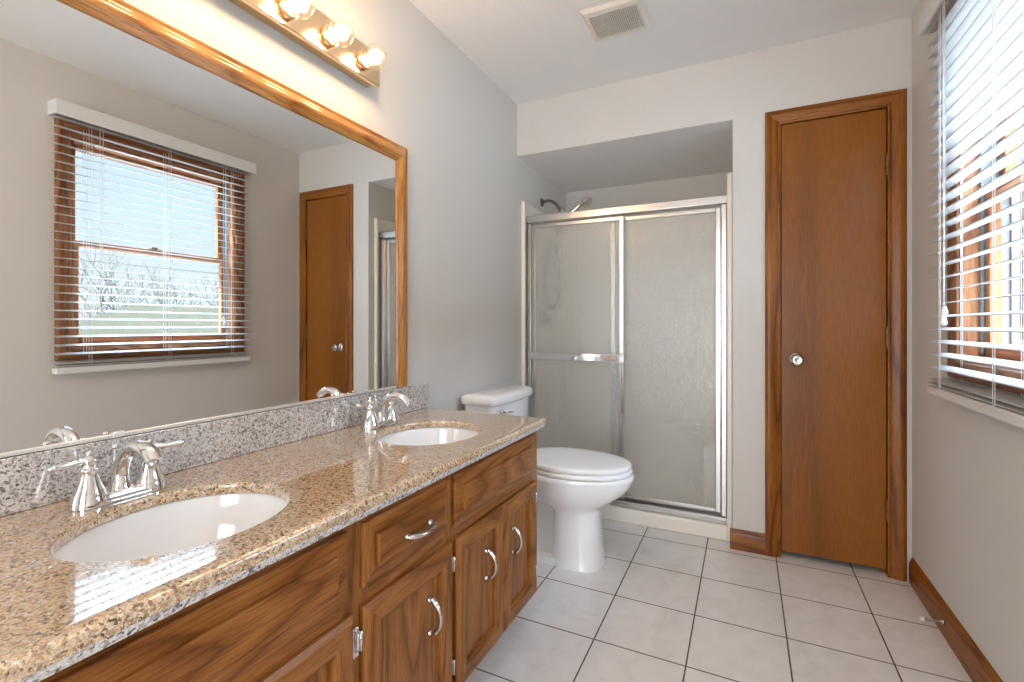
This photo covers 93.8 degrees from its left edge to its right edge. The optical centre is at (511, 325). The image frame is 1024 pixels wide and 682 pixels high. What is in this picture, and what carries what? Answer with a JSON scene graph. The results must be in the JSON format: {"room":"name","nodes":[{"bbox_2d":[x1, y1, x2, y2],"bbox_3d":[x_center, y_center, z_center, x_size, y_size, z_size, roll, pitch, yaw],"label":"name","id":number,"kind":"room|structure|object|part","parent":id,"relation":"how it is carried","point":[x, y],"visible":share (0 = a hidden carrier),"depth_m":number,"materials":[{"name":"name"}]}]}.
{"room":"bathroom","nodes":[
{"label":"bathroom","id":0,"kind":"room"},
{"bbox_2d":[124,0,565,410],"bbox_3d":[-1.008,-0.115,0.880,0.120,2.421,6.500,0,0,26],"label":"wall","id":1,"kind":"structure","parent":0,"point":[468,184],"depth_m":2.15,"materials":[{"name":"paint"}]},
{"bbox_2d":[0,0,407,457],"bbox_3d":[-0.703,-0.234,1.341,0.024,0.950,1.296,0,0,26],"label":"wall mirror","id":2,"kind":"object","parent":1,"relation":"attached to","point":[188,235],"visible":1,"depth_m":1.13,"materials":[{"name":"clear glass"}]},
{"bbox_2d":[0,382,428,516],"bbox_3d":[-0.704,0.294,1.344,0.020,0.104,1.557,0,0,26],"label":"backsplash","id":3,"kind":"structure","parent":1,"relation":"attached to","point":[25,484],"depth_m":1.18,"materials":[{"name":"stone"}]},
{"bbox_2d":[229,0,379,87],"bbox_3d":[-0.659,-0.910,1.288,0.149,0.116,0.929,0,0,26],"label":"vanity light","id":4,"kind":"object","parent":1,"relation":"attached to","point":[299,21],"visible":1,"depth_m":1.47,"materials":[{"name":"gold metal"}]},
{"bbox_2d":[277,0,299,20],"bbox_3d":[-0.633,-0.904,1.360,0.020,0.062,0.062,0,0,26],"label":"socket","id":5,"kind":"object","parent":4,"relation":"attached to","point":[286,9],"depth_m":1.35,"materials":[{"name":"gold metal"}]},
{"bbox_2d":[320,24,338,47],"bbox_3d":[-0.568,-0.904,1.496,0.020,0.062,0.062,0,0,26],"label":"socket","id":6,"kind":"object","parent":4,"relation":"attached to","point":[328,37],"depth_m":1.48,"materials":[{"name":"gold metal"}]},
{"bbox_2d":[356,50,372,70],"bbox_3d":[-0.502,-0.904,1.631,0.020,0.062,0.062,0,0,26],"label":"socket","id":7,"kind":"object","parent":4,"relation":"attached to","point":[363,61],"depth_m":1.62,"materials":[{"name":"gold metal"}]},
{"bbox_2d":[517,119,732,192],"bbox_3d":[0.751,-1.018,3.014,1.175,0.004,0.882,0,0,26],"label":"ceiling","id":8,"kind":"structure","parent":0,"point":[707,148],"depth_m":2.93,"materials":[{"name":"paint"}]},
{"bbox_2d":[409,0,919,104],"bbox_3d":[-0.330,-1.385,-0.007,2.114,0.120,5.498,0,0,26],"label":"ceiling","id":9,"kind":"structure","parent":0,"point":[532,50],"depth_m":2.17,"materials":[{"name":"paint"}]},
{"bbox_2d":[580,0,650,41],"bbox_3d":[0.449,-1.316,2.066,0.250,0.016,0.236,0,0,26],"label":"ceiling vent","id":10,"kind":"object","parent":9,"relation":"in","point":[615,18],"visible":1,"depth_m":2.05,"materials":[{"name":"plastic"}]},
{"bbox_2d":[588,5,643,38],"bbox_3d":[0.451,-1.313,2.071,0.204,0.009,0.166,0,0,26],"label":"grille","id":11,"kind":"object","parent":10,"relation":"attached to","point":[624,19],"depth_m":2.07,"materials":[{"name":"plastic"}]},
{"bbox_2d":[517,17,911,580],"bbox_3d":[1.092,-0.115,2.915,1.874,2.421,1.003,0,0,26],"label":"wall","id":12,"kind":"structure","parent":0,"point":[873,59],"depth_m":2.33,"materials":[{"name":"paint"}]},
{"bbox_2d":[540,197,591,212],"bbox_3d":[0.359,-0.481,3.155,0.345,0.756,0.080,0,0,26],"label":"handheld shower","id":13,"kind":"object","parent":12,"relation":"attached to","point":[587,201],"visible":0.38,"depth_m":3.12,"materials":[{"name":"silver metal"}]},
{"bbox_3d":[0.271,-0.794,3.188,0.151,0.103,0.021,0,0,26],"label":"arm","id":14,"kind":"part","parent":13,"relation":"part of","materials":[{"name":"silver metal"}]},
{"bbox_2d":[730,528,765,554],"bbox_3d":[1.144,1.047,2.324,0.158,0.098,0.014,0,0,26],"label":"baseboard","id":15,"kind":"structure","parent":12,"relation":"attached to","point":[741,540],"depth_m":2.32,"materials":[{"name":"brown wood"}]},
{"bbox_2d":[781,109,887,568],"bbox_3d":[1.451,0.058,2.166,0.413,2.015,0.100,0,0,26],"label":"door","id":16,"kind":"structure","parent":12,"relation":"in","point":[834,170],"depth_m":2.18,"materials":[{"name":"brown wood"}]},
{"bbox_3d":[1.317,0.159,2.212,0.064,0.064,0.066,0,0,26],"label":"knob","id":17,"kind":"part","parent":16,"relation":"part of","materials":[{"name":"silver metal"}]},
{"bbox_2d":[765,88,906,581],"bbox_3d":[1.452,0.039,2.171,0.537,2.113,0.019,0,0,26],"label":"trim","id":18,"kind":"structure","parent":12,"relation":"attached to","point":[895,101],"depth_m":2.08,"materials":[{"name":"brown wood"}]},
{"bbox_2d":[465,519,971,681],"bbox_3d":[-0.116,1.156,0.434,2.114,0.120,6.480,0,0,26],"label":"floor","id":19,"kind":"structure","parent":0,"point":[663,605],"depth_m":1.76,"materials":[{"name":"tile"}]},
{"bbox_2d":[39,431,536,681],"bbox_3d":[-0.450,0.740,1.223,0.578,0.712,1.515,0,0,26],"label":"vanity cabinet","id":20,"kind":"object","parent":19,"relation":"on","point":[421,587],"visible":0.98,"depth_m":1.01,"materials":[{"name":"brown wood"}]},
{"bbox_3d":[-0.431,0.469,0.700,0.020,0.137,0.515,0,0,26],"label":"false drawer","id":21,"kind":"part","parent":20,"relation":"part of","materials":[{"name":"brown wood"}]},
{"bbox_2d":[0,407,545,681],"bbox_3d":[-0.463,0.365,1.226,0.554,0.036,1.559,0,0,26],"label":"countertop","id":22,"kind":"structure","parent":20,"relation":"on","point":[56,614],"depth_m":0.82,"materials":[{"name":"stone"}]},
{"bbox_2d":[44,439,185,510],"bbox_3d":[-0.783,0.286,0.968,0.179,0.121,0.179,0,0,-18],"label":"faucet","id":23,"kind":"object","parent":22,"relation":"on","point":[90,492],"visible":1,"depth_m":0.93,"materials":[{"name":"silver metal"}]},
{"bbox_3d":[-0.824,0.260,0.890,0.022,0.013,0.068,0,0,26],"label":"lever","id":24,"kind":"part","parent":23,"relation":"part of","materials":[{"name":"silver metal"}]},
{"bbox_3d":[-0.814,0.293,0.923,0.061,0.104,0.061,0,0,26],"label":"handle","id":25,"kind":"part","parent":23,"relation":"part of","materials":[{"name":"silver metal"}]},
{"bbox_3d":[-0.811,0.288,0.979,0.012,0.093,0.012,0,0,26],"label":"lift rod","id":26,"kind":"part","parent":23,"relation":"part of","materials":[{"name":"silver metal"}]},
{"bbox_3d":[-0.792,0.337,0.969,0.058,0.020,0.162,0,0,26],"label":"plate","id":27,"kind":"part","parent":23,"relation":"part of","materials":[{"name":"silver metal"}]},
{"bbox_3d":[-0.743,0.278,0.946,0.147,0.105,0.040,0,0,26],"label":"spout","id":28,"kind":"part","parent":23,"relation":"part of","materials":[{"name":"silver metal"}]},
{"bbox_3d":[-0.769,0.293,1.015,0.061,0.104,0.061,0,0,26],"label":"handle","id":29,"kind":"part","parent":23,"relation":"part of","materials":[{"name":"silver metal"}]},
{"bbox_3d":[-0.750,0.260,1.043,0.022,0.013,0.068,0,0,26],"label":"lever","id":30,"kind":"part","parent":23,"relation":"part of","materials":[{"name":"silver metal"}]},
{"bbox_2d":[53,493,286,562],"bbox_3d":[-0.601,0.450,0.881,0.347,0.161,0.391,0,0,26],"label":"undermount sink","id":31,"kind":"object","parent":22,"relation":"in","point":[171,527],"visible":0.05,"depth_m":0.99,"materials":[{"name":"white ceramic"}]},
{"bbox_2d":[356,392,411,429],"bbox_3d":[-0.446,0.286,1.660,0.179,0.121,0.179,0,0,-18],"label":"faucet","id":32,"kind":"object","parent":22,"relation":"on","point":[378,418],"visible":1,"depth_m":1.63,"materials":[{"name":"silver metal"}]},
{"bbox_3d":[-0.487,0.260,1.583,0.022,0.013,0.068,0,0,26],"label":"lever","id":33,"kind":"part","parent":32,"relation":"part of","materials":[{"name":"silver metal"}]},
{"bbox_3d":[-0.477,0.293,1.615,0.061,0.104,0.061,0,0,26],"label":"handle","id":34,"kind":"part","parent":32,"relation":"part of","materials":[{"name":"silver metal"}]},
{"bbox_3d":[-0.474,0.288,1.671,0.012,0.093,0.012,0,0,26],"label":"lift rod","id":35,"kind":"part","parent":32,"relation":"part of","materials":[{"name":"silver metal"}]},
{"bbox_3d":[-0.455,0.337,1.661,0.058,0.020,0.162,0,0,26],"label":"plate","id":36,"kind":"part","parent":32,"relation":"part of","materials":[{"name":"silver metal"}]},
{"bbox_3d":[-0.432,0.293,1.708,0.061,0.104,0.061,0,0,26],"label":"handle","id":37,"kind":"part","parent":32,"relation":"part of","materials":[{"name":"silver metal"}]},
{"bbox_3d":[-0.406,0.278,1.638,0.147,0.105,0.040,0,0,26],"label":"spout","id":38,"kind":"part","parent":32,"relation":"part of","materials":[{"name":"silver metal"}]},
{"bbox_2d":[378,427,478,445],"bbox_3d":[-0.268,0.450,1.565,0.347,0.161,0.391,0,0,26],"label":"undermount sink","id":39,"kind":"object","parent":22,"relation":"in","point":[431,435],"visible":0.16,"depth_m":1.72,"materials":[{"name":"white ceramic"}]},
{"bbox_3d":[-0.370,0.774,0.827,0.018,0.408,0.260,0,0,26],"label":"door","id":40,"kind":"part","parent":20,"relation":"part of","materials":[{"name":"brown wood"}]},
{"bbox_3d":[-0.231,0.467,1.111,0.020,0.133,0.313,0,0,26],"label":"drawer","id":41,"kind":"part","parent":20,"relation":"part of","materials":[{"name":"brown wood"}]},
{"bbox_3d":[-0.230,0.774,1.115,0.018,0.408,0.324,0,0,26],"label":"door","id":42,"kind":"part","parent":20,"relation":"part of","materials":[{"name":"brown wood"}]},
{"bbox_3d":[-0.202,0.475,1.112,0.034,0.017,0.105,0,0,26],"label":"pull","id":43,"kind":"part","parent":20,"relation":"part of","materials":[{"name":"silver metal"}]},
{"bbox_3d":[-0.186,0.717,1.174,0.038,0.100,0.018,0,0,26],"label":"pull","id":44,"kind":"part","parent":20,"relation":"part of","materials":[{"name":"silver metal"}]},
{"bbox_3d":[-0.091,0.774,1.401,0.018,0.408,0.272,0,0,26],"label":"door","id":45,"kind":"part","parent":20,"relation":"part of","materials":[{"name":"brown wood"}]},
{"bbox_3d":[-0.061,0.717,1.432,0.038,0.100,0.018,0,0,26],"label":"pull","id":46,"kind":"part","parent":20,"relation":"part of","materials":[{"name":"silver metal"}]},
{"bbox_3d":[-0.034,0.468,1.515,0.020,0.139,0.535,0,0,26],"label":"false drawer","id":47,"kind":"part","parent":20,"relation":"part of","materials":[{"name":"brown wood"}]},
{"bbox_3d":[0.017,0.717,1.593,0.038,0.100,0.018,0,0,26],"label":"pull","id":48,"kind":"part","parent":20,"relation":"part of","materials":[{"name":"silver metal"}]},
{"bbox_3d":[0.028,0.774,1.645,0.018,0.408,0.262,0,0,26],"label":"door","id":49,"kind":"part","parent":20,"relation":"part of","materials":[{"name":"brown wood"}]},
{"bbox_2d":[461,385,633,572],"bbox_3d":[0.196,0.709,2.296,0.768,0.772,0.460,0,0,26],"label":"toilet","id":50,"kind":"object","parent":19,"relation":"on","point":[573,484],"visible":0.67,"depth_m":2.15,"materials":[{"name":"white ceramic"}]},
{"bbox_3d":[-0.058,0.527,2.419,0.184,0.313,0.434,0,0,26],"label":"tank","id":51,"kind":"part","parent":50,"relation":"part of","materials":[{"name":"white ceramic"}]},
{"bbox_3d":[-0.056,0.347,2.418,0.208,0.048,0.460,0,0,26],"label":"tank lid","id":52,"kind":"part","parent":50,"relation":"part of","materials":[{"name":"white ceramic"}]},
{"bbox_3d":[-0.025,0.406,2.266,0.031,0.024,0.078,0,0,26],"label":"flush lever","id":53,"kind":"part","parent":50,"relation":"part of","materials":[{"name":"silver metal"}]},
{"bbox_3d":[0.298,0.632,2.246,0.516,0.028,0.364,0,0,26],"label":"seat lid","id":54,"kind":"part","parent":50,"relation":"part of","materials":[{"name":"white plastic"}]},
{"bbox_3d":[0.302,0.658,2.244,0.516,0.021,0.368,0,0,26],"label":"seat","id":55,"kind":"part","parent":50,"relation":"part of","materials":[{"name":"white plastic"}]},
{"bbox_2d":[521,173,732,541],"bbox_3d":[0.762,0.161,3.036,1.173,1.867,0.830,0,0,26],"label":"shower stall","id":56,"kind":"object","parent":19,"relation":"on","point":[697,527],"visible":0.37,"depth_m":2.52,"materials":[{"name":"beige plastic"}]},
{"bbox_2d":[526,194,726,523],"bbox_3d":[0.601,0.171,2.705,1.151,1.686,0.094,0,0,26],"label":"door set","id":57,"kind":"structure","parent":56,"relation":"attached to","point":[627,316],"depth_m":2.67,"materials":[{"name":"glass"}]},
{"bbox_3d":[0.376,0.180,2.817,0.521,1.558,0.005,0,0,26],"label":"rain glass pane","id":58,"kind":"part","parent":57,"relation":"part of","materials":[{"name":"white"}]},
{"bbox_3d":[0.376,0.180,2.817,0.565,1.594,0.016,0,0,26],"label":"door panel","id":59,"kind":"part","parent":57,"relation":"part of","materials":[{"name":"glass"}]},
{"bbox_3d":[0.619,0.378,2.684,0.012,0.335,0.012,0,0,26],"label":"finger pull","id":60,"kind":"part","parent":57,"relation":"part of","materials":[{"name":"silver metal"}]},
{"bbox_3d":[0.831,0.180,2.627,0.536,1.558,0.005,0,0,26],"label":"rain glass pane","id":61,"kind":"part","parent":57,"relation":"part of","materials":[{"name":"white"}]},
{"bbox_3d":[0.831,0.180,2.627,0.580,1.594,0.016,0,0,26],"label":"door panel","id":62,"kind":"part","parent":57,"relation":"part of","materials":[{"name":"glass"}]},
{"bbox_2d":[912,0,1023,681],"bbox_3d":[0.794,-0.115,0.003,0.140,2.421,6.500,0,0,26],"label":"wall","id":63,"kind":"structure","parent":0,"point":[968,465],"depth_m":1.66,"materials":[{"name":"paint"}]},
{"bbox_2d":[919,616,944,624],"bbox_3d":[1.487,1.043,1.696,0.066,0.021,0.018,0,0,26],"label":"door stop","id":64,"kind":"object","parent":63,"relation":"attached to","point":[921,618],"visible":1,"depth_m":1.69,"materials":[{"name":"silver metal"}]},
{"bbox_2d":[909,558,1002,681],"bbox_3d":[0.852,1.041,0.297,0.014,0.110,3.879,0,0,26],"label":"baseboard","id":65,"kind":"structure","parent":63,"relation":"attached to","point":[978,668],"depth_m":1.62,"materials":[{"name":"brown wood"}]},
{"bbox_2d":[947,92,1023,395],"bbox_3d":[1.352,-0.429,1.170,0.159,1.210,0.998,0,0,26],"label":"window","id":66,"kind":"structure","parent":63,"relation":"in","point":[1012,286],"depth_m":1.53,"materials":[{"name":"brown wood"}]},
{"bbox_2d":[919,0,1023,428],"bbox_3d":[1.261,-0.434,1.222,0.087,1.347,1.062,0,0,26],"label":"window blind","id":67,"kind":"object","parent":66,"relation":"attached to","point":[979,49],"visible":1,"depth_m":1.36,"materials":[{"name":"white plastic"}]},
{"bbox_3d":[1.369,-0.547,1.519,0.003,1.034,0.011,0,0,33],"label":"pull cord","id":68,"kind":"part","parent":67,"relation":"part of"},
{"bbox_3d":[1.364,-0.563,1.510,0.004,1.002,0.002,0,0,26],"label":"pull cord","id":69,"kind":"part","parent":67,"relation":"part of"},
{"bbox_3d":[1.422,-0.424,1.552,0.056,1.260,0.014,0,0,26],"label":"ladder cord","id":70,"kind":"part","parent":67,"relation":"part of","materials":[{"name":"white fabric"}]},
{"bbox_3d":[1.255,0.224,1.210,0.052,0.032,1.022,0,0,26],"label":"rail","id":71,"kind":"part","parent":67,"relation":"part of","materials":[{"name":"white plastic"}]},
{"bbox_3d":[1.256,-0.424,1.213,0.056,1.260,0.014,0,0,26],"label":"ladder cord","id":72,"kind":"part","parent":67,"relation":"part of","materials":[{"name":"white fabric"}]},
{"bbox_3d":[1.358,-0.175,1.167,0.030,0.548,0.830,0,0,26],"label":"sash","id":73,"kind":"part","parent":66,"relation":"part of","materials":[{"name":"brown wood"}]},
{"bbox_3d":[1.390,-0.688,1.152,0.030,0.538,0.830,0,0,26],"label":"sash","id":74,"kind":"part","parent":66,"relation":"part of","materials":[{"name":"brown wood"}]},
{"label":"outside","id":75,"kind":"structure","parent":0,"visible":0},
{"bbox_3d":[84.877,4.196,-7.940,157.950,0.200,220.000,0,0,26],"label":"ground","id":76,"kind":"structure","parent":75,"visible":0},
{"bbox_2d":[1020,86,1023,344],"bbox_3d":[4.299,1.146,4.333,2.200,5.900,2.445,0,0,26],"label":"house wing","id":77,"kind":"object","parent":76,"relation":"on","point":[1023,86],"visible":0.02,"depth_m":3.35}
]}

